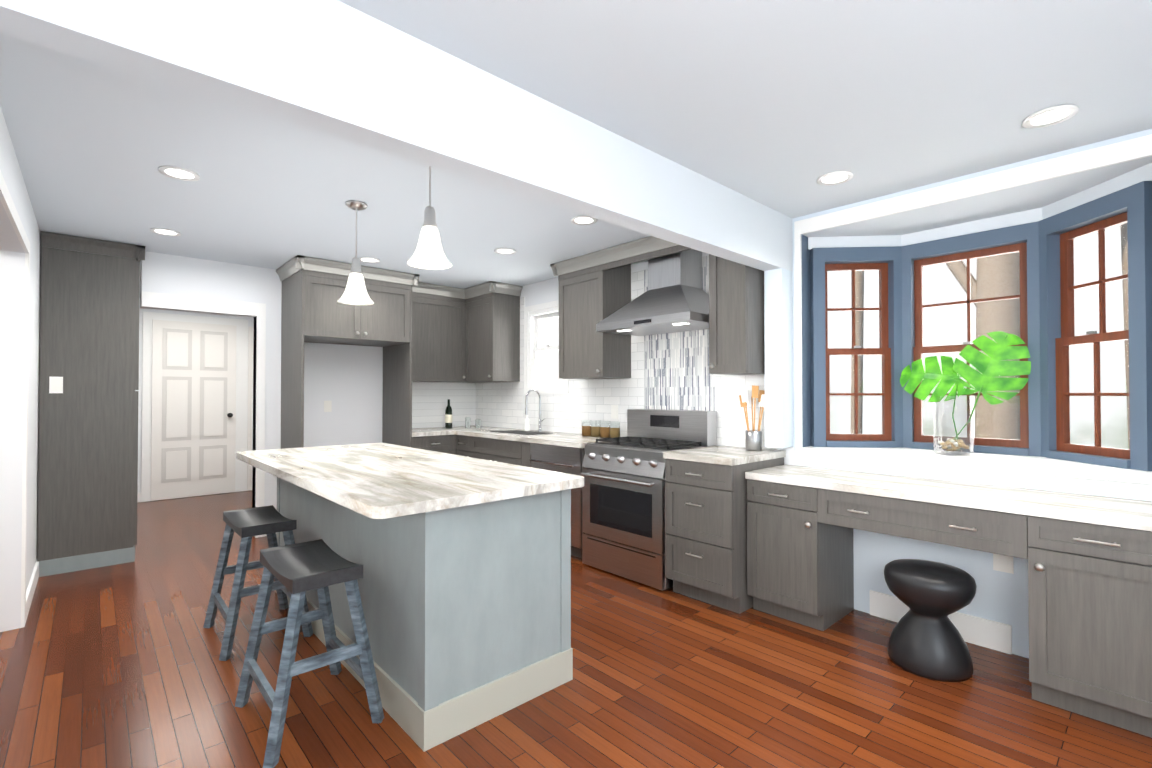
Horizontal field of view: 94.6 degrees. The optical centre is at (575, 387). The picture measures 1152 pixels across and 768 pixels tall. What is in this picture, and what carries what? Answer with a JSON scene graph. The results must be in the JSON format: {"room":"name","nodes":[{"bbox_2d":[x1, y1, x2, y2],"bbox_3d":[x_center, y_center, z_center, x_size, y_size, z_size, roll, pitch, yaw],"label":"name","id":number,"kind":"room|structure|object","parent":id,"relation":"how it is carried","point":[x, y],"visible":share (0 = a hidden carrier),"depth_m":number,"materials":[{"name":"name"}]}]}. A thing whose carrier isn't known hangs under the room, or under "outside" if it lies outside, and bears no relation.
{"room":"kitchen","nodes":[
{"label":"kitchen","id":0,"kind":"room"},
{"bbox_2d":[0,106,40,631],"bbox_3d":[-2.713,0.098,2.470,0.120,2.450,9.200,1,-1,-42],"label":"wall","id":1,"kind":"structure","parent":0,"point":[12,282],"depth_m":2.52,"materials":[{"name":"white paint"}]},
{"bbox_2d":[0,170,38,627],"bbox_3d":[-1.737,0.236,1.498,0.015,2.150,6.450,1,-1,-42],"label":"door frame","id":2,"kind":"structure","parent":1,"relation":"attached to","point":[7,202],"depth_m":2.96,"materials":[{"name":"white wood"}]},
{"bbox_2d":[135,298,253,492],"bbox_3d":[-5.056,0.148,6.640,2.280,2.450,0.120,1,-1,-42],"label":"door frame","id":3,"kind":"structure","parent":0,"point":[249,319],"depth_m":6.39,"materials":[{"name":"white paint"}]},
{"bbox_2d":[141,312,253,501],"bbox_3d":[-4.660,0.231,6.836,1.430,2.290,0.118,1,-1,-42],"label":"hall door","id":4,"kind":"structure","parent":3,"relation":"in","point":[197,403],"depth_m":6.72,"materials":[{"name":"white wood"}]},
{"bbox_2d":[140,251,474,509],"bbox_3d":[-2.386,0.133,5.353,3.110,2.450,0.120,1,-1,-42],"label":"wall","id":5,"kind":"structure","parent":0,"point":[347,380],"depth_m":4.94,"materials":[{"name":"white paint"}]},
{"bbox_2d":[137,291,266,537],"bbox_3d":[-3.120,0.289,4.591,1.000,2.120,0.015,1,-1,-42],"label":"door frame","id":6,"kind":"structure","parent":5,"relation":"attached to","point":[148,299],"depth_m":4.80,"materials":[{"name":"white wood"}]},
{"bbox_2d":[276,255,522,448],"bbox_3d":[-1.674,0.134,5.280,2.142,2.445,0.932,1,-1,-42],"label":"upper cabinet","id":7,"kind":"object","parent":5,"relation":"attached to","point":[413,327],"visible":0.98,"depth_m":5.20,"materials":[{"name":"grey wood"}]},
{"bbox_2d":[412,382,475,427],"bbox_3d":[-1.616,0.189,5.970,1.080,0.509,0.006,1,-1,-42],"label":"tile backsplash","id":8,"kind":"structure","parent":5,"relation":"attached to","point":[429,399],"depth_m":6.04,"materials":[{"name":"tile"}]},
{"bbox_2d":[324,401,331,411],"bbox_3d":[-2.439,0.181,5.219,0.070,0.110,0.006,1,-1,-42],"label":"electrical outlet plate","id":9,"kind":"object","parent":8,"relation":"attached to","point":[327,404],"depth_m":5.22,"materials":[{"name":"white plastic"}]},
{"bbox_2d":[0,0,793,447],"bbox_3d":[0.025,-0.379,2.293,3.680,1.500,0.120,1,-1,-42],"label":"header beam","id":10,"kind":"structure","parent":0,"point":[336,68],"depth_m":1.74,"materials":[{"name":"white paint"}]},
{"bbox_2d":[0,490,1151,767],"bbox_3d":[-2.292,1.364,3.366,5.870,0.060,10.220,1,-1,-42],"label":"floor","id":11,"kind":"structure","parent":0,"point":[116,666],"depth_m":2.27,"materials":[{"name":"brown wood"}]},
{"bbox_2d":[37,231,144,576],"bbox_3d":[-3.790,0.121,4.174,0.574,2.445,0.670,1,-1,-42],"label":"pantry cabinet","id":12,"kind":"object","parent":11,"relation":"on","point":[88,415],"visible":1,"depth_m":3.94,"materials":[{"name":"grey wood"}]},
{"bbox_2d":[203,505,313,660],"bbox_3d":[-1.737,1.015,2.903,0.427,0.634,0.538,1,-1,-42],"label":"stool","id":13,"kind":"object","parent":11,"relation":"on","point":[248,524],"visible":0.9,"depth_m":2.83,"materials":[{"name":"paint"}]},
{"bbox_2d":[235,539,383,767],"bbox_3d":[-1.088,1.006,2.162,0.427,0.634,0.538,1,-1,-42],"label":"stool","id":14,"kind":"object","parent":11,"relation":"on","point":[297,570],"visible":1,"depth_m":2.08,"materials":[{"name":"paint"}]},
{"bbox_2d":[274,475,572,751],"bbox_3d":[-0.995,0.889,2.951,0.724,0.880,2.114,1,-1,-42],"label":"kitchen island","id":15,"kind":"object","parent":11,"relation":"on","point":[464,583],"depth_m":2.16,"materials":[{"name":"grey"}]},
{"bbox_2d":[236,443,583,522],"bbox_3d":[-1.081,0.429,2.926,0.970,0.040,2.320,1,-1,-42],"label":"island countertop","id":16,"kind":"structure","parent":15,"relation":"on","point":[376,481],"depth_m":2.38,"materials":[{"name":"white stone"}]},
{"bbox_2d":[412,433,451,453],"bbox_3d":[-1.597,0.920,5.518,0.510,0.880,0.668,1,-1,-42],"label":"base cabinet","id":17,"kind":"object","parent":11,"relation":"on","point":[438,442],"depth_m":5.31,"materials":[{"name":"wood"}]},
{"bbox_2d":[412,429,455,436],"bbox_3d":[-1.624,0.460,5.528,0.475,0.040,0.626,1,-1,-42],"label":"countertop","id":18,"kind":"structure","parent":17,"relation":"on","point":[415,432],"depth_m":5.40,"materials":[{"name":"white stone"}]},
{"bbox_2d":[452,433,471,456],"bbox_3d":[-0.915,0.920,5.531,0.668,0.880,0.387,1,-1,-42],"label":"base cabinet","id":19,"kind":"object","parent":11,"relation":"on","point":[461,442],"depth_m":5.38,"materials":[{"name":"wood"}]},
{"bbox_2d":[472,437,519,464],"bbox_3d":[-0.548,0.916,5.163,0.622,0.880,0.877,1,-1,-42],"label":"base cabinet","id":20,"kind":"object","parent":11,"relation":"on","point":[498,449],"depth_m":4.92,"materials":[{"name":"wood"}]},
{"bbox_2d":[520,441,527,466],"bbox_3d":[-0.226,0.912,4.810,0.622,0.880,0.193,1,-1,-42],"label":"base cabinet","id":21,"kind":"object","parent":11,"relation":"on","point":[523,444],"depth_m":4.62,"materials":[{"name":"wood"}]},
{"bbox_2d":[528,441,584,558],"bbox_3d":[0.054,0.908,4.503,0.622,0.880,0.639,1,-1,-42],"label":"base cabinet","id":22,"kind":"object","parent":11,"relation":"on","point":[540,448],"depth_m":4.18,"materials":[{"name":"wood"}]},
{"bbox_2d":[436,426,602,444],"bbox_3d":[-0.580,0.456,5.200,0.627,0.040,2.517,1,-1,-42],"label":"countertop","id":23,"kind":"structure","parent":22,"relation":"on","point":[485,431],"depth_m":4.90,"materials":[{"name":"white stone"}]},
{"bbox_2d":[582,420,619,437],"bbox_3d":[0.213,0.357,4.631,0.094,0.142,0.439,1,-1,-42],"label":"jars","id":24,"kind":"object","parent":23,"relation":"on","point":[601,429],"depth_m":4.57,"materials":[{"name":"brown"}]},
{"bbox_2d":[580,409,716,590],"bbox_3d":[0.513,0.756,3.929,0.696,1.170,0.770,1,-1,-42],"label":"range","id":25,"kind":"object","parent":11,"relation":"on","point":[623,511],"visible":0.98,"depth_m":3.78,"materials":[{"name":"silver metal"}]},
{"bbox_2d":[663,445,785,613],"bbox_3d":[0.968,0.875,3.461,0.677,0.920,0.501,1,-1,-42],"label":"drawers","id":26,"kind":"object","parent":11,"relation":"on","point":[706,500],"visible":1,"depth_m":3.23,"materials":[{"name":"wood"}]},
{"bbox_2d":[884,559,976,681],"bbox_3d":[1.694,1.092,2.553,0.372,0.465,0.372,1,-1,-42],"label":"stool","id":27,"kind":"object","parent":11,"relation":"on","point":[926,640],"visible":1,"depth_m":2.45,"materials":[{"name":"black plastic"}]},
{"bbox_2d":[745,464,1151,737],"bbox_3d":[1.763,0.911,2.692,0.537,0.830,1.708,1,-1,-42],"label":"built-in desk","id":28,"kind":"object","parent":11,"relation":"on","point":[1089,557],"visible":1,"depth_m":2.25,"materials":[{"name":"wood"}]},
{"bbox_2d":[0,0,1151,297],"bbox_3d":[-2.292,-1.146,3.397,5.870,0.060,10.220,1,-1,-42],"label":"ceiling","id":29,"kind":"structure","parent":0,"point":[780,106],"depth_m":2.23,"materials":[{"name":"white paint"}]},
{"bbox_2d":[150,228,180,235],"bbox_3d":[-2.916,-1.106,3.775,0.174,0.008,0.174,0,-1,3],"label":"recessed light","id":30,"kind":"object","parent":29,"relation":"in","point":[161,231],"depth_m":3.77,"materials":[{"name":"white"}]},
{"bbox_2d":[158,166,199,180],"bbox_3d":[-2.070,-1.118,2.774,0.174,0.008,0.174,-1,-1,39],"label":"recessed light","id":31,"kind":"object","parent":29,"relation":"in","point":[179,173],"depth_m":2.77,"materials":[{"name":"white"}]},
{"bbox_2d":[337,200,373,304],"bbox_3d":[-1.334,-0.817,3.225,0.208,0.599,0.208,1,-1,-42],"label":"pendant lamp","id":32,"kind":"object","parent":29,"relation":"hanging from","point":[355,293],"visible":1,"depth_m":3.19,"materials":[{"name":"white glass"}]},
{"bbox_2d":[360,257,379,262],"bbox_3d":[-1.775,-1.097,4.558,0.174,0.008,0.174,-1,-1,39],"label":"recessed light","id":33,"kind":"object","parent":29,"relation":"in","point":[363,259],"depth_m":4.56,"materials":[{"name":"white"}]},
{"bbox_2d":[407,167,451,268],"bbox_3d":[-0.694,-0.856,2.523,0.208,0.539,0.208,1,-1,-42],"label":"pendant lamp","id":34,"kind":"object","parent":29,"relation":"hanging from","point":[429,253],"visible":0.77,"depth_m":2.49,"materials":[{"name":"white glass"}]},
{"bbox_2d":[494,248,515,254],"bbox_3d":[-0.571,-1.100,4.276,0.174,0.008,0.174,0,-1,3],"label":"recessed light","id":35,"kind":"object","parent":29,"relation":"in","point":[505,251],"depth_m":4.27,"materials":[{"name":"white"}]},
{"bbox_2d":[571,215,596,224],"bbox_3d":[0.053,-1.109,3.518,0.174,0.008,0.174,-1,-1,39],"label":"recessed light","id":36,"kind":"object","parent":29,"relation":"in","point":[582,219],"depth_m":3.52,"materials":[{"name":"white"}]},
{"bbox_2d":[817,171,852,185],"bbox_3d":[1.380,-1.118,2.835,0.174,0.008,0.174,-1,-1,39],"label":"recessed light","id":37,"kind":"object","parent":29,"relation":"in","point":[837,177],"depth_m":2.83,"materials":[{"name":"white"}]},
{"bbox_2d":[1022,104,1078,127],"bbox_3d":[1.967,-1.125,2.206,0.174,0.008,0.174,-1,-1,39],"label":"recessed light","id":38,"kind":"object","parent":29,"relation":"in","point":[1050,116],"depth_m":2.20,"materials":[{"name":"white"}]},
{"bbox_2d":[739,385,767,450],"bbox_3d":[1.179,0.200,3.529,0.107,0.431,0.208,1,-1,-42],"label":"utensil crock","id":39,"kind":"object","parent":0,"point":[753,439],"visible":1,"depth_m":3.49,"materials":[{"name":"silver metal"}]},
{"bbox_2d":[488,129,1151,657],"bbox_3d":[1.191,0.119,4.170,0.580,2.450,6.690,1,-1,-42],"label":"wall","id":40,"kind":"structure","parent":0,"point":[1000,597],"depth_m":2.87,"materials":[{"name":"white paint"}]},
{"bbox_2d":[524,300,568,393],"bbox_3d":[-0.272,-0.401,5.413,0.125,0.918,0.706,1,-1,-42],"label":"window","id":41,"kind":"structure","parent":40,"relation":"in","point":[535,315],"depth_m":5.57,"materials":[{"name":"white"}]},
{"bbox_2d":[476,255,775,449],"bbox_3d":[0.072,-0.273,4.967,0.006,1.409,3.770,1,-1,-42],"label":"tile backsplash","id":42,"kind":"structure","parent":40,"relation":"attached to","point":[669,371],"depth_m":4.41,"materials":[{"name":"tile"}]},
{"bbox_2d":[611,405,617,418],"bbox_3d":[0.339,0.209,4.658,0.006,0.120,0.080,1,-1,-42],"label":"electrical outlet plate","id":43,"kind":"object","parent":42,"relation":"attached to","point":[614,408],"depth_m":4.66,"materials":[{"name":"white plastic"}]},
{"bbox_2d":[596,249,708,335],"bbox_3d":[0.639,-0.770,3.962,0.514,0.669,0.870,1,-1,-42],"label":"range hood","id":44,"kind":"object","parent":40,"relation":"attached to","point":[674,298],"visible":0.92,"depth_m":3.87,"materials":[{"name":"silver metal"}]},
{"bbox_2d":[550,236,764,378],"bbox_3d":[0.566,-0.595,4.129,0.394,1.015,1.920,1,-1,-42],"label":"upper cabinet","id":45,"kind":"object","parent":40,"relation":"attached to","point":[594,288],"visible":0.83,"depth_m":4.30,"materials":[{"name":"grey wood"}]},
{"bbox_2d":[869,590,1011,653],"bbox_3d":[1.949,1.258,2.885,0.015,0.140,0.650,1,-1,-42],"label":"baseboard","id":46,"kind":"structure","parent":40,"relation":"attached to","point":[982,632],"depth_m":2.77,"materials":[{"name":"white wood"}]},
{"bbox_2d":[793,453,1151,500],"bbox_3d":[1.982,0.457,2.864,0.006,0.077,1.660,1,-1,-42],"label":"window sill","id":47,"kind":"structure","parent":40,"relation":"attached to","point":[1101,487],"depth_m":2.71,"materials":[{"name":"tile"}]},
{"bbox_2d":[794,134,1151,483],"bbox_3d":[2.220,-0.335,3.036,0.635,1.510,1.760,1,-1,-42],"label":"window trim","id":48,"kind":"structure","parent":40,"relation":"attached to","point":[1035,192],"depth_m":2.95,"materials":[{"name":"white wood"}]},
{"bbox_2d":[900,331,1030,455],"bbox_3d":[2.186,0.035,3.021,0.190,0.686,0.608,1,-1,-42],"label":"vase","id":49,"kind":"object","parent":48,"relation":"on","point":[993,369],"visible":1,"depth_m":2.97,"materials":[{"name":"clear"}]},
{"bbox_2d":[810,181,1151,470],"bbox_3d":[2.228,-0.270,3.083,0.488,1.300,1.601,1,-1,-42],"label":"window frames","id":50,"kind":"structure","parent":40,"relation":"in","point":[1044,248],"depth_m":2.96,"materials":[{"name":"blue wood"}]},
{"bbox_2d":[993,553,1013,573],"bbox_3d":[2.150,0.866,2.674,0.007,0.120,0.080,1,-1,-42],"label":"electrical outlet plate","id":51,"kind":"object","parent":40,"relation":"attached to","point":[1003,563],"depth_m":2.67,"materials":[{"name":"white plastic"}]},
{"label":"outside","id":52,"kind":"structure","parent":0,"visible":0},
{"bbox_2d":[539,225,1127,448],"bbox_3d":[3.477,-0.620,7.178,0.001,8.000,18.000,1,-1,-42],"label":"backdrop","id":53,"kind":"structure","parent":52,"point":[1085,401],"depth_m":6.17,"materials":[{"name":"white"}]},
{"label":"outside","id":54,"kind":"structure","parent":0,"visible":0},
{"bbox_2d":[850,223,1129,448],"bbox_3d":[3.547,-0.638,5.692,1.240,6.006,5.670,1,-1,-42],"label":"tree","id":55,"kind":"object","parent":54,"point":[977,287],"depth_m":4.69,"materials":[{"name":"grey plant"}]}
]}

